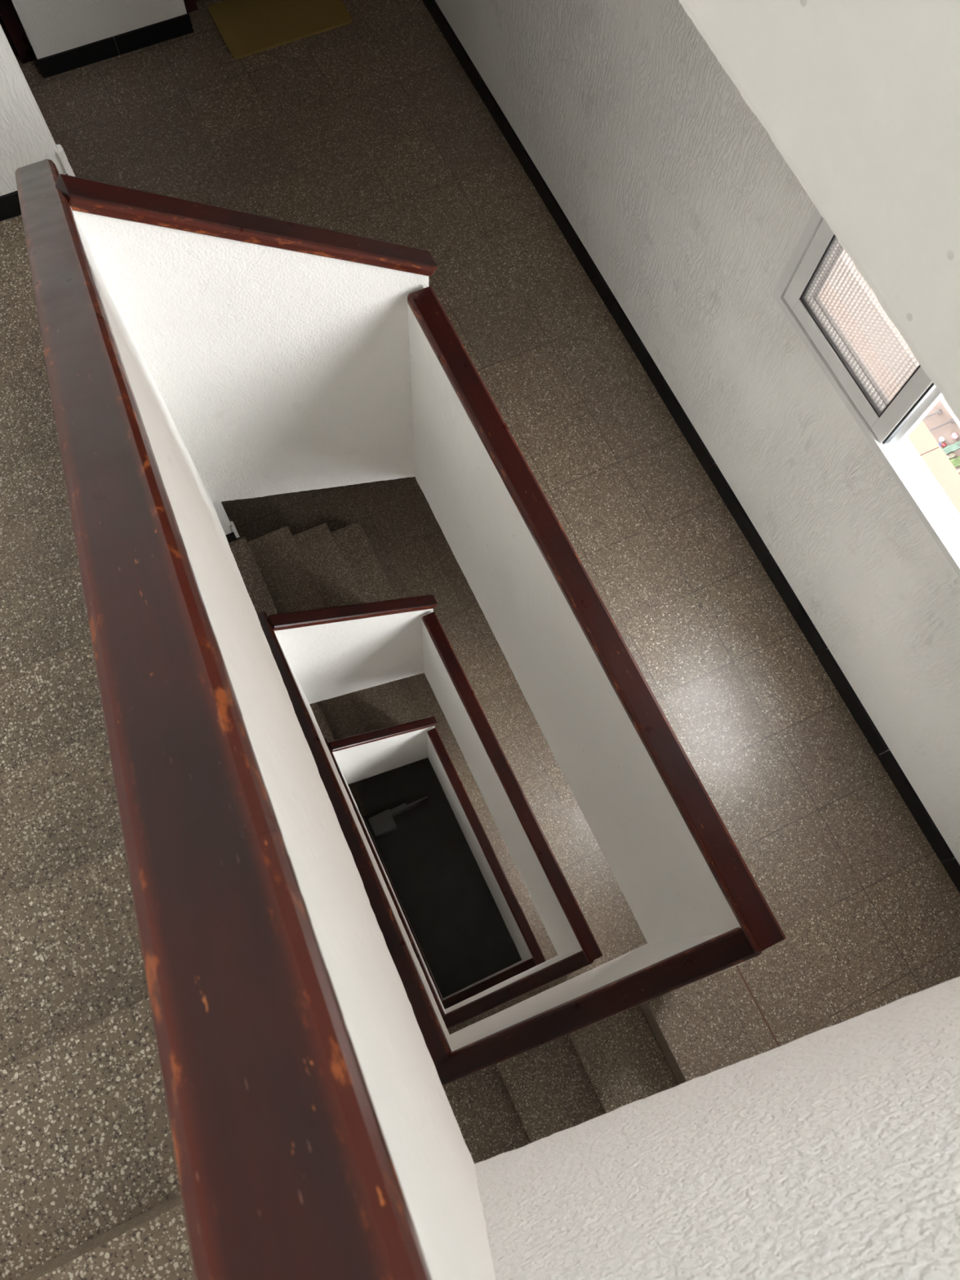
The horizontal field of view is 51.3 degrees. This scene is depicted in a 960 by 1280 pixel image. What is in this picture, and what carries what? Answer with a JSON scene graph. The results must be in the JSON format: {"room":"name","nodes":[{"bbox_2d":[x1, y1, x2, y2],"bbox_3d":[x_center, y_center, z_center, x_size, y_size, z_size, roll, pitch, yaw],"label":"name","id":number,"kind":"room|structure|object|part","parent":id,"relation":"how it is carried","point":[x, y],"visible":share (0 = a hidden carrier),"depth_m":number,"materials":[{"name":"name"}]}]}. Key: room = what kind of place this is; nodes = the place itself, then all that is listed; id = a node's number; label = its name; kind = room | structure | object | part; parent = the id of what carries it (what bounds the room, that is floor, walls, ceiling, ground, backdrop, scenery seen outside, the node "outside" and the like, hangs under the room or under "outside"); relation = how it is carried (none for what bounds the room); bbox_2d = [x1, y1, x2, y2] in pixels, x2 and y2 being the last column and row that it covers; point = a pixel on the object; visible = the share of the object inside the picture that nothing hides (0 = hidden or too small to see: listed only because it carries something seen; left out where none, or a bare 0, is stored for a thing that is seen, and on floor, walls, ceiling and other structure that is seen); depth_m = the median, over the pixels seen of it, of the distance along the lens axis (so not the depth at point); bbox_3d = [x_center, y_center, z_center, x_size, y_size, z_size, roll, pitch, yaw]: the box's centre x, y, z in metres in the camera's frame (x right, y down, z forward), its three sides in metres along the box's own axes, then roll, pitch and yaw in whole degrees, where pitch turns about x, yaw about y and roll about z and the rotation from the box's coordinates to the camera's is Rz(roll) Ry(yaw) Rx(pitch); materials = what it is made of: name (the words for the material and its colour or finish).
{"room":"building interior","nodes":[
{"label":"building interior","id":0,"kind":"room"},
{"bbox_2d":[0,0,31,45],"bbox_3d":[-1.720,-2.359,5.940,3.015,14.100,0.200,-24,74,-10],"label":"wall","id":1,"kind":"structure","parent":0,"point":[10,0],"depth_m":4.27,"materials":[{"name":"paint"}]},
{"bbox_2d":[0,0,35,63],"bbox_3d":[-2.338,-2.686,3.302,0.962,2.060,0.112,-24,74,-10],"label":"door","id":2,"kind":"structure","parent":1,"relation":"in","point":[8,15],"depth_m":4.22,"materials":[{"name":"red wood"}]},
{"bbox_2d":[183,0,199,13],"bbox_3d":[-0.868,-3.336,3.580,0.935,2.060,0.112,-24,74,-10],"label":"door","id":3,"kind":"structure","parent":1,"relation":"in","point":[190,5],"depth_m":4.45,"materials":[{"name":"red wood"}]},
{"bbox_2d":[0,24,238,542],"bbox_3d":[-1.938,-0.642,5.361,1.058,14.100,0.124,-24,74,-10],"label":"wall","id":4,"kind":"structure","parent":0,"point":[26,139],"depth_m":3.06,"materials":[{"name":"paint"}]},
{"bbox_2d":[0,173,67,221],"bbox_3d":[-1.813,-1.297,3.210,1.072,0.085,0.012,-24,74,-10],"label":"baseboard","id":5,"kind":"structure","parent":4,"relation":"attached to","point":[10,206],"depth_m":3.26,"materials":[{"name":"black tile"}]},
{"bbox_2d":[55,144,75,177],"bbox_3d":[-1.338,-1.534,3.245,0.021,0.166,0.033,-24,74,-10],"label":"trim","id":6,"kind":"structure","parent":4,"relation":"attached to","point":[62,155],"depth_m":3.20,"materials":[{"name":"paint"}]},
{"bbox_2d":[225,532,239,542],"bbox_3d":[-1.925,-0.416,5.865,1.072,0.085,0.012,-24,74,-10],"label":"baseboard","id":7,"kind":"structure","parent":4,"relation":"attached to","point":[230,537],"depth_m":5.94,"materials":[{"name":"black tile"}]},
{"bbox_2d":[230,520,239,537],"bbox_3d":[-1.450,-0.653,5.900,0.021,0.166,0.033,-24,74,-10],"label":"trim","id":8,"kind":"structure","parent":4,"relation":"attached to","point":[232,525],"depth_m":5.87,"materials":[{"name":"paint"}]},
{"bbox_2d":[72,210,434,784],"bbox_3d":[-0.668,0.038,5.767,0.843,7.465,0.074,-24,74,-10],"label":"wall","id":9,"kind":"structure","parent":0,"point":[277,371],"depth_m":3.05,"materials":[{"name":"paint"}]},
{"bbox_2d":[55,173,436,276],"bbox_3d":[-0.521,-1.031,2.523,0.880,0.685,0.079,-24,74,-10],"label":"handrail","id":10,"kind":"object","parent":9,"relation":"attached to","point":[82,195],"visible":0.98,"depth_m":2.42,"materials":[{"name":"brown wood"}]},
{"bbox_2d":[266,594,437,631],"bbox_3d":[-0.633,-0.149,5.179,0.880,0.685,0.078,-24,74,-10],"label":"handrail","id":11,"kind":"object","parent":9,"relation":"attached to","point":[282,621],"visible":0.98,"depth_m":5.12,"materials":[{"name":"brown wood"}]},
{"bbox_2d":[327,716,437,751],"bbox_3d":[-0.746,0.732,7.834,0.880,0.685,0.079,-24,74,-10],"label":"handrail","id":12,"kind":"object","parent":9,"relation":"attached to","point":[371,736],"visible":1,"depth_m":7.79,"materials":[{"name":"brown wood"}]},
{"bbox_2d":[58,173,495,1279],"bbox_3d":[-0.720,1.148,5.949,0.074,11.188,2.300,-24,74,-10],"label":"wall","id":13,"kind":"structure","parent":0,"point":[433,1163],"depth_m":1.00,"materials":[{"name":"paint"}]},
{"bbox_2d":[15,159,432,1279],"bbox_3d":[-0.546,-0.381,1.376,0.099,1.592,2.352,-24,74,-10],"label":"handrail","id":14,"kind":"object","parent":13,"relation":"attached to","point":[285,1166],"visible":0.97,"depth_m":0.60,"materials":[{"name":"brown wood"}]},
{"bbox_2d":[257,611,452,1066],"bbox_3d":[-0.607,0.573,3.930,0.099,1.441,2.128,-24,74,-10],"label":"handrail","id":15,"kind":"object","parent":13,"relation":"attached to","point":[437,1043],"visible":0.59,"depth_m":3.51,"materials":[{"name":"brown wood"}]},
{"bbox_2d":[324,737,444,1017],"bbox_3d":[-0.720,1.454,6.586,0.099,1.441,2.128,-24,74,-10],"label":"handrail","id":16,"kind":"object","parent":13,"relation":"attached to","point":[415,948],"visible":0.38,"depth_m":6.30,"materials":[{"name":"brown wood"}]},
{"bbox_2d":[354,799,442,1001],"bbox_3d":[-0.832,2.335,9.241,0.099,1.441,2.128,-24,74,-10],"label":"handrail","id":17,"kind":"object","parent":13,"relation":"attached to","point":[417,944],"visible":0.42,"depth_m":9.05,"materials":[{"name":"brown wood"}]},
{"bbox_2d":[221,476,647,988],"bbox_3d":[-0.625,0.586,6.443,2.815,0.220,5.550,-24,74,-10],"label":"floor","id":18,"kind":"structure","parent":0,"point":[415,557],"depth_m":6.54,"materials":[{"name":"stone"}]},
{"bbox_2d":[247,520,396,613],"bbox_3d":[-0.922,-0.256,6.340,0.734,0.506,0.958,-24,74,-10],"label":"flight","id":19,"kind":"object","parent":18,"relation":"on","point":[316,567],"visible":0.52,"depth_m":6.28,"materials":[{"name":"stone"}]},
{"bbox_2d":[447,983,549,1034],"bbox_3d":[-0.212,2.842,6.202,1.674,0.819,1.169,-24,74,-10],"label":"flight","id":20,"kind":"object","parent":18,"relation":"attached to","point":[455,1028],"visible":0.02,"depth_m":6.13,"materials":[{"name":"stone"}]},
{"bbox_2d":[354,757,521,998],"bbox_3d":[-0.856,2.393,11.887,2.815,0.100,5.550,-24,74,-10],"label":"floor","id":21,"kind":"structure","parent":0,"point":[464,938],"depth_m":11.70,"materials":[{"name":"concrete"}]},
{"bbox_2d":[368,795,427,838],"bbox_3d":[-0.936,2.079,11.829,0.736,0.200,0.230,-24,74,-10],"label":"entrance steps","id":22,"kind":"structure","parent":21,"relation":"on","point":[382,824],"depth_m":11.71,"materials":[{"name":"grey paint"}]},
{"bbox_2d":[395,672,557,961],"bbox_3d":[-0.738,1.468,9.099,2.815,0.220,5.550,-24,74,-10],"label":"floor","id":23,"kind":"structure","parent":0,"point":[418,694],"depth_m":9.04,"materials":[{"name":"stone"}]},
{"bbox_2d":[318,680,414,740],"bbox_3d":[-1.035,0.626,8.995,0.734,0.506,0.958,-24,74,-10],"label":"flight","id":24,"kind":"object","parent":23,"relation":"on","point":[381,706],"visible":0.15,"depth_m":8.89,"materials":[{"name":"stone"}]},
{"bbox_2d":[426,726,532,959],"bbox_3d":[0.009,1.803,8.579,0.074,1.216,2.050,-24,74,-10],"label":"wall","id":25,"kind":"structure","parent":0,"point":[509,921],"depth_m":8.56,"materials":[{"name":"paint"}]},
{"bbox_2d":[426,727,546,965],"bbox_3d":[0.036,1.619,7.982,0.083,0.035,2.035,-24,74,-10],"label":"handrail","id":26,"kind":"object","parent":25,"relation":"on","point":[464,801],"visible":0.98,"depth_m":7.95,"materials":[{"name":"brown wood"}]},
{"bbox_2d":[443,959,528,999],"bbox_3d":[0.020,2.955,8.532,0.843,1.756,0.072,-24,74,-10],"label":"wall","id":27,"kind":"structure","parent":0,"point":[522,961],"depth_m":8.69,"materials":[{"name":"paint"}]},
{"bbox_2d":[441,957,536,1008],"bbox_3d":[0.047,2.787,8.055,0.873,0.792,0.079,-24,74,-10],"label":"handrail","id":28,"kind":"object","parent":27,"relation":"attached to","point":[530,963],"visible":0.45,"depth_m":8.02,"materials":[{"name":"brown wood"}]},
{"bbox_2d":[15,0,959,1084],"bbox_3d":[-0.513,-0.295,3.788,2.815,0.220,5.550,-24,74,-10],"label":"floor","id":29,"kind":"structure","parent":0,"point":[372,126],"depth_m":3.87,"materials":[{"name":"stone"}]},
{"bbox_2d":[11,0,186,59],"bbox_3d":[-1.687,-2.168,5.878,0.668,14.100,0.190,-24,74,-10],"label":"wall pier","id":30,"kind":"object","parent":29,"relation":"on","point":[51,27],"depth_m":4.21,"materials":[{"name":"paint"}]},
{"bbox_2d":[35,7,193,78],"bbox_3d":[-1.610,-2.643,4.360,0.682,0.085,0.150,-24,74,-10],"label":"baseboard","id":31,"kind":"object","parent":30,"relation":"attached to","point":[173,28],"visible":0.85,"depth_m":4.34,"materials":[{"name":"black tile"}]},
{"bbox_2d":[167,193,310,226],"bbox_3d":[-0.810,-1.137,3.684,0.734,0.506,0.958,-24,74,-10],"label":"flight","id":32,"kind":"object","parent":29,"relation":"on","point":[245,208],"visible":0.15,"depth_m":3.75,"materials":[{"name":"stone"}]},
{"bbox_2d":[208,0,351,59],"bbox_3d":[-0.896,-2.807,4.482,0.570,0.013,0.327,-24,74,-10],"label":"doormat","id":33,"kind":"object","parent":29,"relation":"on","point":[246,28],"visible":1,"depth_m":4.46,"materials":[{"name":"brown fabric"}]},
{"bbox_2d":[442,1004,678,1164],"bbox_3d":[-0.099,1.961,3.546,1.674,0.819,1.169,-24,74,-10],"label":"flight","id":34,"kind":"object","parent":29,"relation":"attached to","point":[612,1063],"visible":0.02,"depth_m":3.43,"materials":[{"name":"stone"}]},
{"bbox_2d":[735,965,780,1047],"bbox_3d":[1.016,1.418,3.169,0.007,0.003,0.950,-24,74,-10],"label":"trim","id":35,"kind":"structure","parent":29,"relation":"in","point":[737,967],"depth_m":3.24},
{"bbox_2d":[422,610,582,955],"bbox_3d":[0.121,0.922,5.924,0.075,1.216,2.050,-24,74,-10],"label":"wall","id":36,"kind":"structure","parent":0,"point":[544,900],"depth_m":5.86,"materials":[{"name":"paint"}]},
{"bbox_2d":[422,612,602,962],"bbox_3d":[0.148,0.738,5.327,0.083,0.035,2.035,-24,74,-10],"label":"handrail","id":37,"kind":"object","parent":36,"relation":"on","point":[552,869],"visible":1,"depth_m":5.29,"materials":[{"name":"brown wood"}]},
{"bbox_2d":[444,952,586,1026],"bbox_3d":[0.132,2.075,5.878,0.843,1.757,0.072,-24,74,-10],"label":"wall","id":38,"kind":"structure","parent":0,"point":[558,957],"depth_m":5.97,"materials":[{"name":"paint"}]},
{"bbox_2d":[442,950,593,1029],"bbox_3d":[0.160,1.906,5.399,0.873,0.792,0.079,-24,74,-10],"label":"handrail","id":39,"kind":"object","parent":38,"relation":"attached to","point":[575,962],"visible":0.78,"depth_m":5.35,"materials":[{"name":"brown wood"}]},
{"bbox_2d":[407,302,741,943],"bbox_3d":[0.234,0.041,3.269,0.075,1.217,2.050,-24,74,-10],"label":"wall","id":40,"kind":"structure","parent":0,"point":[655,861],"depth_m":3.12,"materials":[{"name":"paint"}]},
{"bbox_2d":[407,286,786,952],"bbox_3d":[0.261,-0.143,2.671,0.083,0.035,2.035,-24,74,-10],"label":"handrail","id":41,"kind":"object","parent":40,"relation":"on","point":[753,913],"visible":1,"depth_m":2.61,"materials":[{"name":"brown wood"}]},
{"bbox_2d":[449,933,754,1050],"bbox_3d":[0.245,1.193,3.222,0.843,1.756,0.073,-24,74,-10],"label":"wall","id":42,"kind":"structure","parent":0,"point":[650,953],"depth_m":3.21,"materials":[{"name":"paint"}]},
{"bbox_2d":[435,927,762,1085],"bbox_3d":[0.272,1.025,2.744,0.873,0.792,0.078,-24,74,-10],"label":"handrail","id":43,"kind":"object","parent":42,"relation":"attached to","point":[731,948],"visible":0.84,"depth_m":2.68,"materials":[{"name":"brown wood"}]},
{"bbox_2d":[435,0,959,864],"bbox_3d":[0.788,-0.442,5.410,0.200,14.100,5.550,-24,74,-10],"label":"wall","id":44,"kind":"structure","parent":0,"point":[687,208],"depth_m":3.26,"materials":[{"name":"paint"}]},
{"bbox_2d":[422,0,959,893],"bbox_3d":[0.745,-0.927,3.890,0.012,0.085,5.488,-24,74,-10],"label":"baseboard","id":45,"kind":"structure","parent":44,"relation":"attached to","point":[837,677],"depth_m":3.79,"materials":[{"name":"black tile"}]},
{"bbox_2d":[772,207,959,577],"bbox_3d":[1.227,-0.820,2.188,0.206,1.505,1.148,-24,74,-10],"label":"window","id":46,"kind":"structure","parent":44,"relation":"in","point":[891,416],"depth_m":2.78,"materials":[{"name":"white metal"}]},
{"bbox_3d":[1.048,-1.005,2.217,0.024,1.390,0.534,-24,74,-10],"label":"sliding sash","id":47,"kind":"part","parent":46,"relation":"part of","materials":[{"name":"white metal"}]},
{"bbox_3d":[1.048,-1.005,2.217,0.004,1.274,0.418,-24,74,-10],"label":"glass pane","id":48,"kind":"part","parent":46,"relation":"part of","materials":[{"name":"clear glass"}]},
{"bbox_3d":[1.089,-1.006,2.219,0.004,1.274,0.429,-24,74,-10],"label":"glass pane","id":49,"kind":"part","parent":46,"relation":"part of","materials":[{"name":"clear glass"}]},
{"bbox_3d":[1.089,-1.006,2.219,0.024,1.390,0.545,-24,74,-10],"label":"sliding sash","id":50,"kind":"part","parent":46,"relation":"part of","materials":[{"name":"white metal"}]},
{"bbox_3d":[1.236,-0.604,2.900,0.120,0.020,1.148,-24,74,-10],"label":"sill","id":51,"kind":"part","parent":46,"relation":"part of","materials":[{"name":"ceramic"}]},
{"bbox_2d":[474,976,959,1279],"bbox_3d":[0.357,0.312,0.568,0.843,1.759,0.073,-24,74,-10],"label":"wall","id":52,"kind":"structure","parent":0,"point":[832,1153],"depth_m":0.79,"materials":[{"name":"paint"}]},
{"bbox_2d":[678,0,959,422],"bbox_3d":[0.346,-0.840,0.614,0.075,1.217,2.050,-24,74,-10],"label":"wall","id":53,"kind":"structure","parent":0,"point":[860,99],"depth_m":1.01,"materials":[{"name":"paint"}]},
{"bbox_2d":[826,257,959,474],"bbox_3d":[4.671,-1.862,9.051,3.900,0.300,7.500,-24,74,-10],"label":"building","id":54,"kind":"structure","parent":0,"point":[946,431],"depth_m":9.06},
{"bbox_2d":[922,408,942,419],"bbox_3d":[3.982,-1.986,8.888,0.300,0.032,0.032,-24,74,-10],"label":"pipe","id":55,"kind":"object","parent":54,"relation":"on","point":[939,411],"visible":0.58,"depth_m":8.89,"materials":[{"name":"grey metal"}]},
{"bbox_2d":[938,436,944,441],"bbox_3d":[4.074,-1.771,8.813,0.048,0.047,0.047,-24,74,-10],"label":"flower pot","id":56,"kind":"object","parent":54,"relation":"on","point":[941,438],"visible":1,"depth_m":8.80,"materials":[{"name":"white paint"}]},
{"bbox_2d":[929,418,955,431],"bbox_3d":[4.081,-1.896,8.863,0.320,0.032,0.032,-24,74,-10],"label":"pipe","id":57,"kind":"object","parent":54,"relation":"on","point":[952,420],"visible":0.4,"depth_m":8.86,"materials":[{"name":"grey metal"}]},
{"bbox_2d":[942,440,959,454],"bbox_3d":[4.246,-1.732,8.815,0.650,0.031,0.075,-24,74,-10],"label":"planting bed","id":58,"kind":"object","parent":54,"relation":"on","point":[956,446],"visible":0.56,"depth_m":8.79,"materials":[{"name":"green plant"}]},
{"bbox_2d":[946,452,956,458],"bbox_3d":[4.070,-1.587,8.765,0.260,0.021,0.050,-24,74,-10],"label":"stone edging","id":59,"kind":"object","parent":54,"relation":"on","point":[952,455],"visible":0.37,"depth_m":8.77,"materials":[{"name":"beige stone"}]},
{"bbox_2d":[949,456,959,466],"bbox_3d":[4.281,-1.608,8.775,0.700,0.032,0.090,-24,74,-10],"label":"planting bed","id":60,"kind":"object","parent":54,"relation":"on","point":[956,461],"visible":0.29,"depth_m":8.75,"materials":[{"name":"green plant"}]},
{"bbox_2d":[951,432,958,439],"bbox_3d":[4.196,-1.805,8.825,0.053,0.055,0.054,20,72,4],"label":"clump","id":61,"kind":"object","parent":54,"relation":"on","point":[954,435],"visible":1,"depth_m":8.81,"materials":[{"name":"white plant"}]},
{"bbox_2d":[840,250,959,427],"bbox_3d":[5.019,-2.424,7.803,3.250,0.150,7.500,-24,74,-10],"label":"sky","id":62,"kind":"structure","parent":0,"point":[942,399],"depth_m":7.78,"materials":[{"name":"white"}]},
{"bbox_3d":[-1.972,0.672,4.924,0.200,14.100,5.750,-24,74,-10],"label":"wall","id":63,"kind":"structure","parent":0,"visible":0},
{"bbox_2d":[0,215,180,1279],"bbox_3d":[-1.155,-0.200,2.395,1.099,1.313,2.875,-24,74,-10],"label":"flight","id":64,"kind":"object","parent":63,"relation":"attached to","point":[86,1149],"visible":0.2,"depth_m":1.68,"materials":[{"name":"stone"}]},
{"bbox_2d":[13,1193,195,1279],"bbox_3d":[0.013,1.080,0.891,1.674,0.819,1.169,-24,74,-10],"label":"stair step","id":65,"kind":"structure","parent":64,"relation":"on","point":[153,1244],"depth_m":1.24,"materials":[{"name":"stone"}]},
{"bbox_2d":[228,537,279,615],"bbox_3d":[-1.268,0.681,5.051,1.099,1.313,2.875,-24,74,-10],"label":"flight","id":66,"kind":"object","parent":63,"relation":"attached to","point":[260,595],"visible":0.02,"depth_m":5.92,"materials":[{"name":"stone"}]},
{"bbox_2d":[309,702,334,742],"bbox_3d":[-1.380,1.562,7.706,1.099,1.313,2.875,-24,74,-10],"label":"flight","id":67,"kind":"object","parent":63,"relation":"attached to","point":[319,716],"visible":0.02,"depth_m":8.52,"materials":[{"name":"stone"}]},
{"bbox_2d":[346,782,368,817],"bbox_3d":[-1.492,2.443,10.361,1.099,1.313,2.875,-24,74,-10],"label":"flight","id":68,"kind":"object","parent":63,"relation":"attached to","point":[352,786],"visible":0.02,"depth_m":11.12,"materials":[{"name":"stone"}]}
]}

